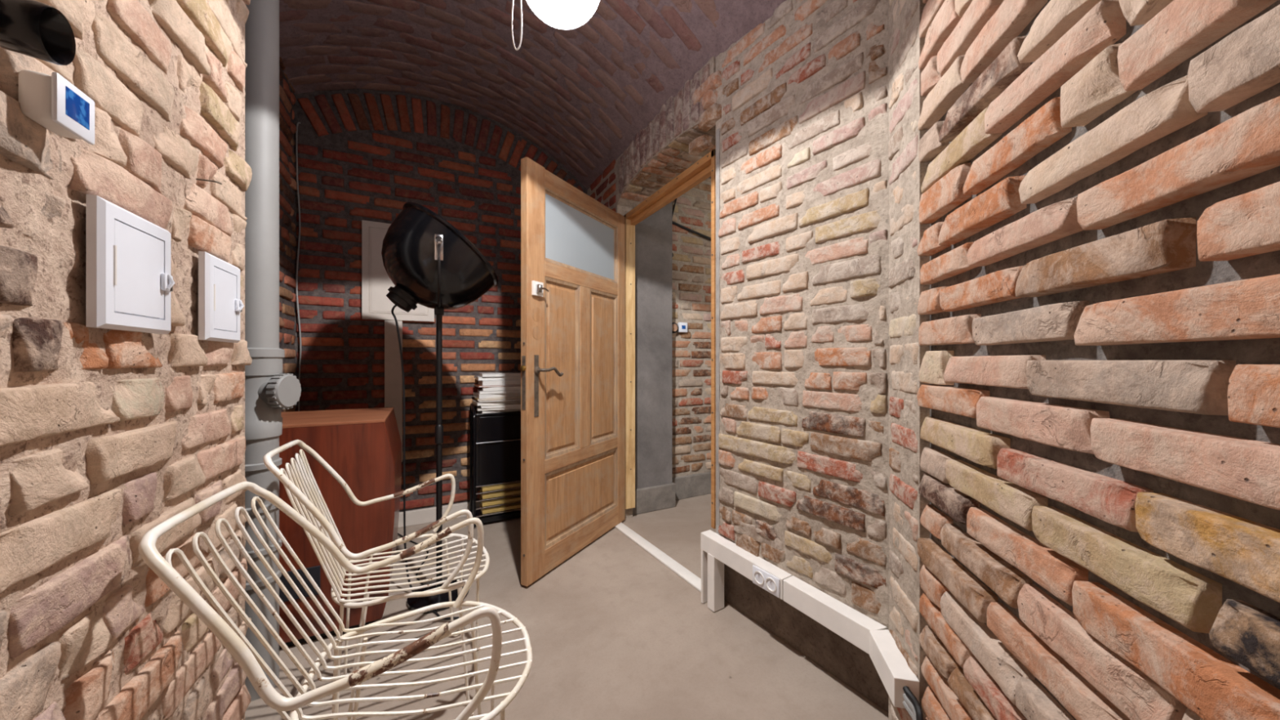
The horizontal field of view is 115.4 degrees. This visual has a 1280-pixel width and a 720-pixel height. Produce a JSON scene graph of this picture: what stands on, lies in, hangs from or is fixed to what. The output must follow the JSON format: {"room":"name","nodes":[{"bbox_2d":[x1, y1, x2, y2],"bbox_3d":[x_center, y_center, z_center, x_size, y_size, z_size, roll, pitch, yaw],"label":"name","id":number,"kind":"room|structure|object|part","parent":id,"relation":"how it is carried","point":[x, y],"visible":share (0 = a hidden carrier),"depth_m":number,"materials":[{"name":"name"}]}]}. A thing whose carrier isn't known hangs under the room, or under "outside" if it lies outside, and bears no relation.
{"room":"underground chamber","nodes":[
{"label":"underground chamber","id":0,"kind":"room"},
{"bbox_2d":[0,0,252,719],"bbox_3d":[-0.696,-0.330,0.185,0.220,2.860,1.974,0,0,-28],"label":"wall","id":1,"kind":"structure","parent":0,"point":[107,436],"depth_m":0.64,"materials":[{"name":"brick"}]},
{"bbox_2d":[0,0,75,65],"bbox_3d":[-0.639,-0.346,0.379,0.062,0.093,0.154,0,0,-2],"label":"wall spotlight","id":2,"kind":"object","parent":1,"relation":"attached to","point":[33,28],"visible":1,"depth_m":0.42,"materials":[{"name":"black metal"}]},
{"bbox_2d":[17,70,94,144],"bbox_3d":[-0.730,-0.317,0.507,0.035,0.060,0.064,0,0,-28],"label":"thermostat","id":3,"kind":"object","parent":1,"relation":"attached to","point":[53,102],"visible":1,"depth_m":0.49,"materials":[{"name":"white plastic"}]},
{"bbox_2d":[85,194,174,333],"bbox_3d":[-0.816,-0.141,0.662,0.030,0.189,0.180,0,0,-28],"label":"electrical panel box","id":4,"kind":"object","parent":1,"relation":"attached to","point":[130,282],"visible":1,"depth_m":0.63,"materials":[{"name":"white paint"}]},
{"bbox_3d":[-0.819,-0.141,0.660,0.008,0.137,0.128,0,0,-28],"label":"hatch door","id":5,"kind":"part","parent":4,"relation":"part of","materials":[{"name":"white paint"}]},
{"bbox_2d":[195,177,222,184],"bbox_3d":[-0.904,-0.376,0.849,0.012,0.006,0.038,0,0,44],"label":"wall hook","id":6,"kind":"object","parent":1,"relation":"attached to","point":[197,179],"visible":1,"depth_m":0.85,"materials":[{"name":"metal"}]},
{"bbox_2d":[198,250,244,342],"bbox_3d":[-0.961,-0.137,0.939,0.030,0.188,0.170,0,0,-28],"label":"electrical panel box","id":7,"kind":"object","parent":1,"relation":"attached to","point":[220,305],"visible":1,"depth_m":0.90,"materials":[{"name":"white paint"}]},
{"bbox_3d":[-0.964,-0.137,0.937,0.008,0.136,0.118,0,0,-28],"label":"hatch door","id":8,"kind":"part","parent":7,"relation":"part of","materials":[{"name":"white paint"}]},
{"bbox_2d":[279,56,297,412],"bbox_3d":[-1.735,-0.273,1.680,0.141,2.747,1.640,0,0,-28],"label":"wall","id":9,"kind":"structure","parent":0,"point":[287,128],"depth_m":2.27,"materials":[{"name":"red brick"}]},
{"bbox_2d":[294,88,587,511],"bbox_3d":[-1.158,-0.360,2.959,2.200,2.920,0.144,0,0,-28],"label":"wall","id":10,"kind":"structure","parent":0,"point":[364,154],"depth_m":2.70,"materials":[{"name":"red brick"}]},
{"bbox_2d":[295,122,301,411],"bbox_3d":[-2.037,-0.211,2.415,0.027,2.423,0.018,0,0,-28],"label":"cable","id":11,"kind":"object","parent":10,"relation":"attached to","point":[297,124],"visible":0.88,"depth_m":2.41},
{"bbox_2d":[384,320,402,462],"bbox_3d":[-1.611,0.206,2.645,0.099,0.928,0.030,0,0,-28],"label":"duct","id":12,"kind":"object","parent":10,"relation":"attached to","point":[393,366],"visible":0.76,"depth_m":2.63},
{"bbox_2d":[361,219,434,321],"bbox_3d":[-1.580,-0.571,2.658,0.406,0.622,0.044,0,0,-28],"label":"wall panel","id":13,"kind":"object","parent":10,"relation":"attached to","point":[375,282],"visible":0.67,"depth_m":2.58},
{"bbox_3d":[-1.571,-0.571,2.640,0.306,0.522,0.004,0,0,-28],"label":"panel door","id":14,"kind":"part","parent":13,"relation":"part of","materials":[{"name":"metal"}]},
{"bbox_2d":[398,500,480,527],"bbox_3d":[-1.238,1.052,2.844,1.830,0.095,0.028,0,0,-28],"label":"baseboard","id":15,"kind":"structure","parent":10,"relation":"attached to","point":[427,515],"depth_m":2.72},
{"bbox_2d":[279,0,786,190],"bbox_3d":[-0.068,-1.610,0.642,2.139,0.600,5.200,0,0,-28],"label":"ceiling","id":16,"kind":"structure","parent":0,"point":[584,77],"depth_m":2.20,"materials":[{"name":"brick"}]},
{"bbox_2d":[511,0,522,50],"bbox_3d":[-0.234,-1.309,1.199,0.241,0.893,0.241,0,0,12],"label":"cord","id":17,"kind":"object","parent":16,"relation":"hanging from","point":[512,12],"visible":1,"depth_m":1.13,"materials":[{"name":"white plastic"}]},
{"bbox_2d":[244,493,888,719],"bbox_3d":[1.073,1.150,1.184,5.400,0.100,5.500,0,0,-28],"label":"floor","id":18,"kind":"structure","parent":0,"point":[615,633],"depth_m":1.54,"materials":[{"name":"concrete"}]},
{"bbox_2d":[244,0,301,702],"bbox_3d":[-1.262,-0.210,1.352,0.170,2.620,0.138,0,0,-5],"label":"drain pipe","id":19,"kind":"object","parent":18,"relation":"on","point":[268,390],"visible":0.63,"depth_m":1.32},
{"bbox_2d":[137,481,532,719],"bbox_3d":[-0.557,0.683,0.889,0.628,0.830,0.495,0,0,-22],"label":"wire chair","id":20,"kind":"object","parent":18,"relation":"on","point":[225,630],"visible":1,"depth_m":0.81,"materials":[{"name":"beige paint"}]},
{"bbox_3d":[-0.514,0.507,0.751,0.541,0.397,0.059,0,0,-18],"label":"rod","id":21,"kind":"part","parent":20,"relation":"part of","materials":[{"name":"beige paint"}]},
{"bbox_3d":[-0.714,0.890,0.990,0.087,0.417,0.029,0,0,-18],"label":"leg","id":22,"kind":"part","parent":20,"relation":"part of","materials":[{"name":"beige paint"}]},
{"bbox_3d":[-0.521,0.510,0.827,0.586,0.402,0.051,0,0,-20],"label":"rod","id":23,"kind":"part","parent":20,"relation":"part of","materials":[{"name":"beige paint"}]},
{"bbox_3d":[-0.547,0.510,0.898,0.591,0.404,0.050,0,0,-22],"label":"rod","id":24,"kind":"part","parent":20,"relation":"part of","materials":[{"name":"beige paint"}]},
{"bbox_3d":[-0.627,0.507,1.026,0.541,0.398,0.059,0,0,-27],"label":"rod","id":25,"kind":"part","parent":20,"relation":"part of","materials":[{"name":"beige paint"}]},
{"bbox_3d":[-0.578,0.510,0.966,0.586,0.403,0.050,0,0,-25],"label":"rod","id":26,"kind":"part","parent":20,"relation":"part of","materials":[{"name":"beige paint"}]},
{"bbox_3d":[-0.439,0.899,1.132,0.069,0.399,0.029,0,0,-22],"label":"leg","id":27,"kind":"part","parent":20,"relation":"part of","materials":[{"name":"beige paint"}]},
{"bbox_3d":[-0.305,0.899,0.808,0.069,0.399,0.029,0,0,-22],"label":"leg","id":28,"kind":"part","parent":20,"relation":"part of","materials":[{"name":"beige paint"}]},
{"bbox_2d":[279,407,401,648],"bbox_3d":[-1.383,0.673,1.789,0.541,0.853,0.518,0,0,-28],"label":"base cabinet","id":29,"kind":"object","parent":18,"relation":"on","point":[363,446],"visible":0.52,"depth_m":1.62,"materials":[{"name":"brown wood"}]},
{"bbox_2d":[279,565,320,601],"bbox_3d":[-1.306,0.855,1.542,0.140,0.110,0.008,0,0,-28],"label":"grille","id":30,"kind":"object","parent":29,"relation":"attached to","point":[314,571],"depth_m":1.55,"materials":[{"name":"black metal"}]},
{"bbox_2d":[263,439,489,719],"bbox_3d":[-0.816,0.673,1.345,0.597,0.850,0.491,0,0,-32],"label":"wire chair","id":31,"kind":"object","parent":18,"relation":"on","point":[311,500],"visible":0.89,"depth_m":1.24,"materials":[{"name":"beige paint"}]},
{"bbox_3d":[-0.826,0.890,1.158,0.087,0.417,0.029,0,0,-36],"label":"leg","id":32,"kind":"part","parent":31,"relation":"part of","materials":[{"name":"beige paint"}]},
{"bbox_3d":[-0.982,0.890,1.411,0.087,0.417,0.029,0,0,-28],"label":"leg","id":33,"kind":"part","parent":31,"relation":"part of","materials":[{"name":"beige paint"}]},
{"bbox_3d":[-0.849,0.473,1.320,0.510,0.449,0.479,0,0,-32],"label":"arm and tube","id":34,"kind":"part","parent":31,"relation":"part of","materials":[{"name":"beige paint"}]},
{"bbox_3d":[-0.738,0.502,1.211,0.522,0.422,0.057,0,0,-27],"label":"rod","id":35,"kind":"part","parent":31,"relation":"part of","materials":[{"name":"beige paint"}]},
{"bbox_3d":[-0.895,0.502,1.466,0.522,0.423,0.056,0,0,-36],"label":"rod","id":36,"kind":"part","parent":31,"relation":"part of","materials":[{"name":"beige paint"}]},
{"bbox_3d":[-0.843,0.503,1.410,0.551,0.425,0.050,0,0,-34],"label":"rod","id":37,"kind":"part","parent":31,"relation":"part of","materials":[{"name":"beige paint"}]},
{"bbox_3d":[-0.764,0.503,1.282,0.551,0.425,0.050,0,0,-30],"label":"rod","id":38,"kind":"part","parent":31,"relation":"part of","materials":[{"name":"beige paint"}]},
{"bbox_3d":[-0.801,0.504,1.347,0.557,0.426,0.050,0,0,-32],"label":"rod","id":39,"kind":"part","parent":31,"relation":"part of","materials":[{"name":"beige paint"}]},
{"bbox_3d":[-0.733,0.899,1.595,0.069,0.399,0.029,0,0,-32],"label":"leg","id":40,"kind":"part","parent":31,"relation":"part of","materials":[{"name":"beige paint"}]},
{"bbox_3d":[-0.549,0.899,1.297,0.069,0.399,0.029,0,0,-32],"label":"leg","id":41,"kind":"part","parent":31,"relation":"part of","materials":[{"name":"beige paint"}]},
{"bbox_2d":[397,533,428,584],"bbox_3d":[-1.265,0.879,2.289,0.115,0.439,0.942,0,0,-40],"label":"cable","id":42,"kind":"object","parent":18,"relation":"on","point":[398,534],"visible":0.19,"depth_m":2.25,"materials":[{"name":"black rubber"}]},
{"bbox_2d":[381,201,497,619],"bbox_3d":[-0.905,0.206,1.891,0.503,1.788,0.498,0,0,13],"label":"lamp","id":43,"kind":"object","parent":18,"relation":"on","point":[429,263],"visible":0.95,"depth_m":1.73,"materials":[{"name":"black metal"}]},
{"bbox_3d":[-0.920,0.425,1.768,0.467,1.350,0.121,0,0,23],"label":"power cord","id":44,"kind":"part","parent":43,"relation":"part of","materials":[{"name":"black rubber"}]},
{"bbox_3d":[-0.814,-0.457,1.637,0.032,0.105,0.030,0,0,-28],"label":"bracket plate","id":45,"kind":"part","parent":43,"relation":"part of","materials":[{"name":"silver metal"}]},
{"bbox_3d":[-0.920,-0.461,1.887,0.483,0.454,0.509,0,0,-28],"label":"lamp shade","id":46,"kind":"part","parent":43,"relation":"part of","materials":[{"name":"black metal"}]},
{"bbox_2d":[469,403,520,527],"bbox_3d":[-0.901,0.695,2.858,0.540,0.790,0.239,0,0,-28],"label":"rack","id":47,"kind":"object","parent":18,"relation":"on","point":[495,438],"visible":0.46,"depth_m":2.73,"materials":[{"name":"black metal"}]},
{"bbox_2d":[475,410,520,416],"bbox_3d":[-0.901,0.364,2.858,0.496,0.016,0.180,0,0,-28],"label":"shelf","id":48,"kind":"object","parent":47,"relation":"attached to","point":[477,413],"depth_m":2.74,"materials":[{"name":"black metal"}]},
{"bbox_3d":[-0.899,1.062,2.854,0.500,0.035,0.190,0,0,-28],"label":"rail","id":49,"kind":"part","parent":47,"relation":"part of","materials":[{"name":"black metal"}]},
{"bbox_2d":[478,408,520,413],"bbox_3d":[-0.973,0.346,2.852,0.300,0.018,0.200,0,0,-31],"label":"magazine","id":50,"kind":"object","parent":47,"relation":"on","point":[512,410],"visible":0.23,"depth_m":2.75,"materials":[{"name":"white paper"}]},
{"bbox_2d":[476,405,520,410],"bbox_3d":[-0.977,0.330,2.825,0.300,0.014,0.200,0,0,-22],"label":"magazine","id":51,"kind":"object","parent":50,"relation":"on","point":[478,407],"visible":0.32,"depth_m":2.73,"materials":[{"name":"white paper"}]},
{"bbox_2d":[480,403,520,408],"bbox_3d":[-0.954,0.313,2.831,0.300,0.020,0.200,0,0,-22],"label":"magazine","id":52,"kind":"object","parent":51,"relation":"on","point":[516,405],"visible":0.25,"depth_m":2.73,"materials":[{"name":"white paper"}]},
{"bbox_2d":[471,400,520,405],"bbox_3d":[-1.002,0.292,2.841,0.300,0.022,0.200,0,0,-31],"label":"magazine","id":53,"kind":"object","parent":52,"relation":"on","point":[476,402],"visible":0.43,"depth_m":2.75,"materials":[{"name":"white paper"}]},
{"bbox_2d":[477,399,520,402],"bbox_3d":[-0.976,0.275,2.832,0.300,0.012,0.200,0,0,-25],"label":"magazine","id":54,"kind":"object","parent":53,"relation":"on","point":[503,400],"visible":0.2,"depth_m":2.74,"materials":[{"name":"white paper"}]},
{"bbox_2d":[474,396,520,400],"bbox_3d":[-0.989,0.263,2.832,0.300,0.012,0.200,0,0,-28],"label":"magazine","id":55,"kind":"object","parent":54,"relation":"on","point":[513,397],"visible":0.39,"depth_m":2.74,"materials":[{"name":"white paper"}]},
{"bbox_2d":[473,391,520,399],"bbox_3d":[-0.994,0.242,2.840,0.300,0.030,0.200,0,0,-33],"label":"magazine","id":56,"kind":"object","parent":55,"relation":"on","point":[476,394],"visible":0.59,"depth_m":2.75,"materials":[{"name":"white paper"}]},
{"bbox_2d":[477,389,520,394],"bbox_3d":[-0.974,0.217,2.837,0.300,0.020,0.200,0,0,-25],"label":"magazine","id":57,"kind":"object","parent":56,"relation":"on","point":[479,391],"visible":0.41,"depth_m":2.74,"materials":[{"name":"white paper"}]},
{"bbox_2d":[481,386,520,391],"bbox_3d":[-0.950,0.194,2.845,0.300,0.026,0.200,0,0,-23],"label":"magazine","id":58,"kind":"object","parent":57,"relation":"on","point":[506,388],"visible":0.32,"depth_m":2.74,"materials":[{"name":"white paper"}]},
{"bbox_2d":[473,384,520,387],"bbox_3d":[-0.990,0.176,2.835,0.301,0.010,0.200,0,0,-31],"label":"magazine","id":59,"kind":"object","parent":58,"relation":"on","point":[476,385],"visible":0.41,"depth_m":2.74,"materials":[{"name":"white paper"}]},
{"bbox_2d":[477,379,520,386],"bbox_3d":[-0.967,0.154,2.847,0.301,0.034,0.200,0,0,-30],"label":"magazine","id":60,"kind":"object","parent":59,"relation":"on","point":[508,382],"visible":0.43,"depth_m":2.75,"materials":[{"name":"white paper"}]},
{"bbox_2d":[475,376,520,380],"bbox_3d":[-0.986,0.125,2.841,0.300,0.024,0.200,0,0,-27],"label":"magazine","id":61,"kind":"object","parent":60,"relation":"on","point":[477,378],"visible":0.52,"depth_m":2.75,"materials":[{"name":"white paper"}]},
{"bbox_2d":[479,372,520,377],"bbox_3d":[-0.961,0.102,2.844,0.300,0.022,0.200,0,0,-27],"label":"magazine","id":62,"kind":"object","parent":61,"relation":"on","point":[496,374],"visible":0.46,"depth_m":2.75,"materials":[{"name":"white paper"}]},
{"bbox_2d":[614,522,701,592],"bbox_3d":[0.109,1.094,2.268,0.067,0.012,1.031,0,0,-31],"label":"threshold","id":63,"kind":"structure","parent":18,"relation":"on","point":[691,578],"depth_m":2.23,"materials":[{"name":"white plastic"}]},
{"bbox_2d":[632,201,672,488],"bbox_3d":[0.011,-0.200,3.100,0.360,2.600,0.320,0,0,-28],"label":"wall pier","id":64,"kind":"object","parent":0,"point":[653,234],"visible":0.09,"depth_m":2.97,"materials":[{"name":"grey paint"}]},
{"bbox_2d":[632,482,675,515],"bbox_3d":[0.047,1.012,3.049,0.373,0.175,0.245,0,0,-28],"label":"baseboard","id":65,"kind":"object","parent":64,"relation":"attached to","point":[655,498],"visible":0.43,"depth_m":2.94,"materials":[{"name":"paint"}]},
{"bbox_2d":[587,56,721,518],"bbox_3d":[0.041,-0.188,2.636,0.318,2.576,1.770,0,0,-28],"label":"wall","id":66,"kind":"structure","parent":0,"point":[683,131],"depth_m":2.29,"materials":[{"name":"brick"}]},
{"bbox_2d":[520,156,625,586],"bbox_3d":[-0.317,0.057,2.336,0.102,2.063,0.946,0,0,28],"label":"door","id":67,"kind":"structure","parent":66,"relation":"attached to","point":[572,368],"depth_m":2.24,"materials":[{"name":"brown wood"}]},
{"bbox_3d":[-0.560,0.110,1.948,0.022,0.260,0.003,0,0,28],"label":"lock plate","id":68,"kind":"part","parent":67,"relation":"part of","materials":[{"name":"metal"}]},
{"bbox_3d":[-0.511,0.128,1.993,0.005,0.305,0.030,0,0,28],"label":"handle plate","id":69,"kind":"part","parent":67,"relation":"part of","materials":[{"name":"metal"}]},
{"bbox_3d":[-0.447,0.059,2.026,0.052,0.054,0.171,0,0,44],"label":"lever","id":70,"kind":"part","parent":67,"relation":"part of","materials":[{"name":"metal"}]},
{"bbox_3d":[-0.428,0.042,2.191,0.019,0.893,0.258,0,0,28],"label":"panel","id":71,"kind":"part","parent":67,"relation":"part of","materials":[{"name":"brown wood"}]},
{"bbox_3d":[-0.425,0.042,2.189,0.029,0.933,0.298,0,0,28],"label":"moulding","id":72,"kind":"part","parent":67,"relation":"part of","materials":[{"name":"brown wood"}]},
{"bbox_3d":[-0.332,-0.693,2.373,0.005,0.349,0.685,0,0,28],"label":"glass pane","id":73,"kind":"part","parent":67,"relation":"part of","materials":[{"name":"white glass"}]},
{"bbox_3d":[-0.330,0.771,2.373,0.019,0.347,0.671,0,0,28],"label":"panel","id":74,"kind":"part","parent":67,"relation":"part of","materials":[{"name":"brown wood"}]},
{"bbox_3d":[-0.331,1.026,2.373,0.040,0.123,0.711,0,0,28],"label":"rail","id":75,"kind":"part","parent":67,"relation":"part of","materials":[{"name":"brown wood"}]},
{"bbox_3d":[-0.331,0.543,2.373,0.040,0.070,0.711,0,0,28],"label":"rail","id":76,"kind":"part","parent":67,"relation":"part of","materials":[{"name":"brown wood"}]},
{"bbox_3d":[-0.331,-0.465,2.373,0.040,0.080,0.711,0,0,28],"label":"rail","id":77,"kind":"part","parent":67,"relation":"part of","materials":[{"name":"brown wood"}]},
{"bbox_3d":[-0.331,-0.925,2.373,0.040,0.090,0.711,0,0,28],"label":"rail","id":78,"kind":"part","parent":67,"relation":"part of","materials":[{"name":"brown wood"}]},
{"bbox_3d":[-0.327,-0.693,2.371,0.027,0.375,0.711,0,0,28],"label":"moulding","id":79,"kind":"part","parent":67,"relation":"part of","materials":[{"name":"brown wood"}]},
{"bbox_3d":[-0.328,0.771,2.371,0.029,0.387,0.711,0,0,28],"label":"moulding","id":80,"kind":"part","parent":67,"relation":"part of","materials":[{"name":"brown wood"}]},
{"bbox_3d":[-0.236,0.042,2.546,0.019,0.893,0.276,0,0,28],"label":"panel","id":81,"kind":"part","parent":67,"relation":"part of","materials":[{"name":"brown wood"}]},
{"bbox_3d":[-0.234,0.042,2.545,0.029,0.933,0.316,0,0,28],"label":"moulding","id":82,"kind":"part","parent":67,"relation":"part of","materials":[{"name":"brown wood"}]},
{"bbox_2d":[672,177,711,477],"bbox_3d":[1.201,-0.216,3.737,2.400,2.632,0.138,0,0,-28],"label":"wall","id":83,"kind":"structure","parent":0,"point":[691,258],"depth_m":3.26,"materials":[{"name":"brick"}]},
{"bbox_2d":[677,322,687,332],"bbox_3d":[0.337,-0.257,3.197,0.078,0.078,0.032,0,0,-28],"label":"thermostat","id":84,"kind":"object","parent":83,"relation":"attached to","point":[682,326],"visible":1,"depth_m":3.18,"materials":[{"name":"white paint"}]},
{"bbox_2d":[672,471,711,500],"bbox_3d":[1.226,1.012,3.733,2.360,0.175,0.128,0,0,-28],"label":"baseboard","id":85,"kind":"structure","parent":83,"relation":"attached to","point":[697,484],"depth_m":3.24,"materials":[{"name":"paint"}]},
{"bbox_2d":[672,198,711,333],"bbox_3d":[0.508,-0.855,3.279,0.656,1.294,0.047,0,0,-28],"label":"cable","id":86,"kind":"object","parent":83,"relation":"attached to","point":[675,327],"visible":0.46,"depth_m":3.17,"materials":[{"name":"black rubber"},{"name":"white plastic"}]},
{"bbox_2d":[672,324,677,331],"bbox_3d":[0.266,-0.250,3.130,0.060,0.060,0.008,0,0,-28],"label":"switch","id":87,"kind":"object","parent":86,"relation":"attached to","point":[674,326],"depth_m":3.13,"materials":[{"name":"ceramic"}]},
{"bbox_2d":[672,322,678,333],"bbox_3d":[0.256,-0.250,3.150,0.084,0.084,0.040,0,0,-28],"label":"switch","id":88,"kind":"object","parent":86,"relation":"attached to","point":[675,327],"depth_m":3.13,"materials":[{"name":"beige plastic"}]},
{"bbox_2d":[715,0,888,629],"bbox_3d":[0.606,-0.335,1.567,0.176,2.330,0.739,0,0,-33],"label":"wall","id":89,"kind":"structure","parent":0,"point":[802,95],"depth_m":1.43,"materials":[{"name":"brick"}]},
{"bbox_2d":[623,148,715,528],"bbox_3d":[0.150,0.010,2.369,0.073,2.020,0.994,0,0,-28],"label":"door frame","id":90,"kind":"structure","parent":89,"relation":"attached to","point":[629,228],"depth_m":2.51,"materials":[{"name":"brown wood"}]},
{"bbox_2d":[715,128,719,534],"bbox_3d":[0.360,-0.120,1.828,0.023,1.840,0.020,0,0,-33],"label":"trim","id":91,"kind":"structure","parent":89,"relation":"attached to","point":[717,131],"depth_m":1.82,"materials":[{"name":"paint"}]},
{"bbox_2d":[724,564,888,712],"bbox_3d":[0.637,0.965,1.575,0.115,0.270,0.779,0,0,-33],"label":"baseboard","id":92,"kind":"structure","parent":89,"relation":"attached to","point":[846,661],"depth_m":1.50,"materials":[{"name":"paint"}]},
{"bbox_2d":[700,529,919,708],"bbox_3d":[0.524,0.939,1.446,0.179,0.314,0.929,0,0,-28],"label":"cable trunking","id":93,"kind":"object","parent":89,"relation":"attached to","point":[870,636],"depth_m":1.35,"materials":[{"name":"white plastic"}]},
{"bbox_2d":[752,564,779,597],"bbox_3d":[0.471,0.831,1.520,0.013,0.068,0.124,0,0,-33],"label":"double socket","id":94,"kind":"object","parent":93,"relation":"attached to","point":[768,582],"visible":1,"depth_m":1.51,"materials":[{"name":"white paint"}]},
{"bbox_2d":[902,685,923,719],"bbox_3d":[0.671,0.955,0.988,0.027,0.271,0.095,0,0,10],"label":"cable bundle","id":95,"kind":"object","parent":93,"relation":"attached to","point":[910,703],"visible":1,"depth_m":0.99,"materials":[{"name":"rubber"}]},
{"bbox_2d":[888,0,1279,719],"bbox_3d":[0.538,-0.260,-0.073,0.153,2.720,2.600,0,0,12],"label":"wall","id":96,"kind":"structure","parent":0,"point":[1100,201],"depth_m":0.55,"materials":[{"name":"orange brick"}]}
]}

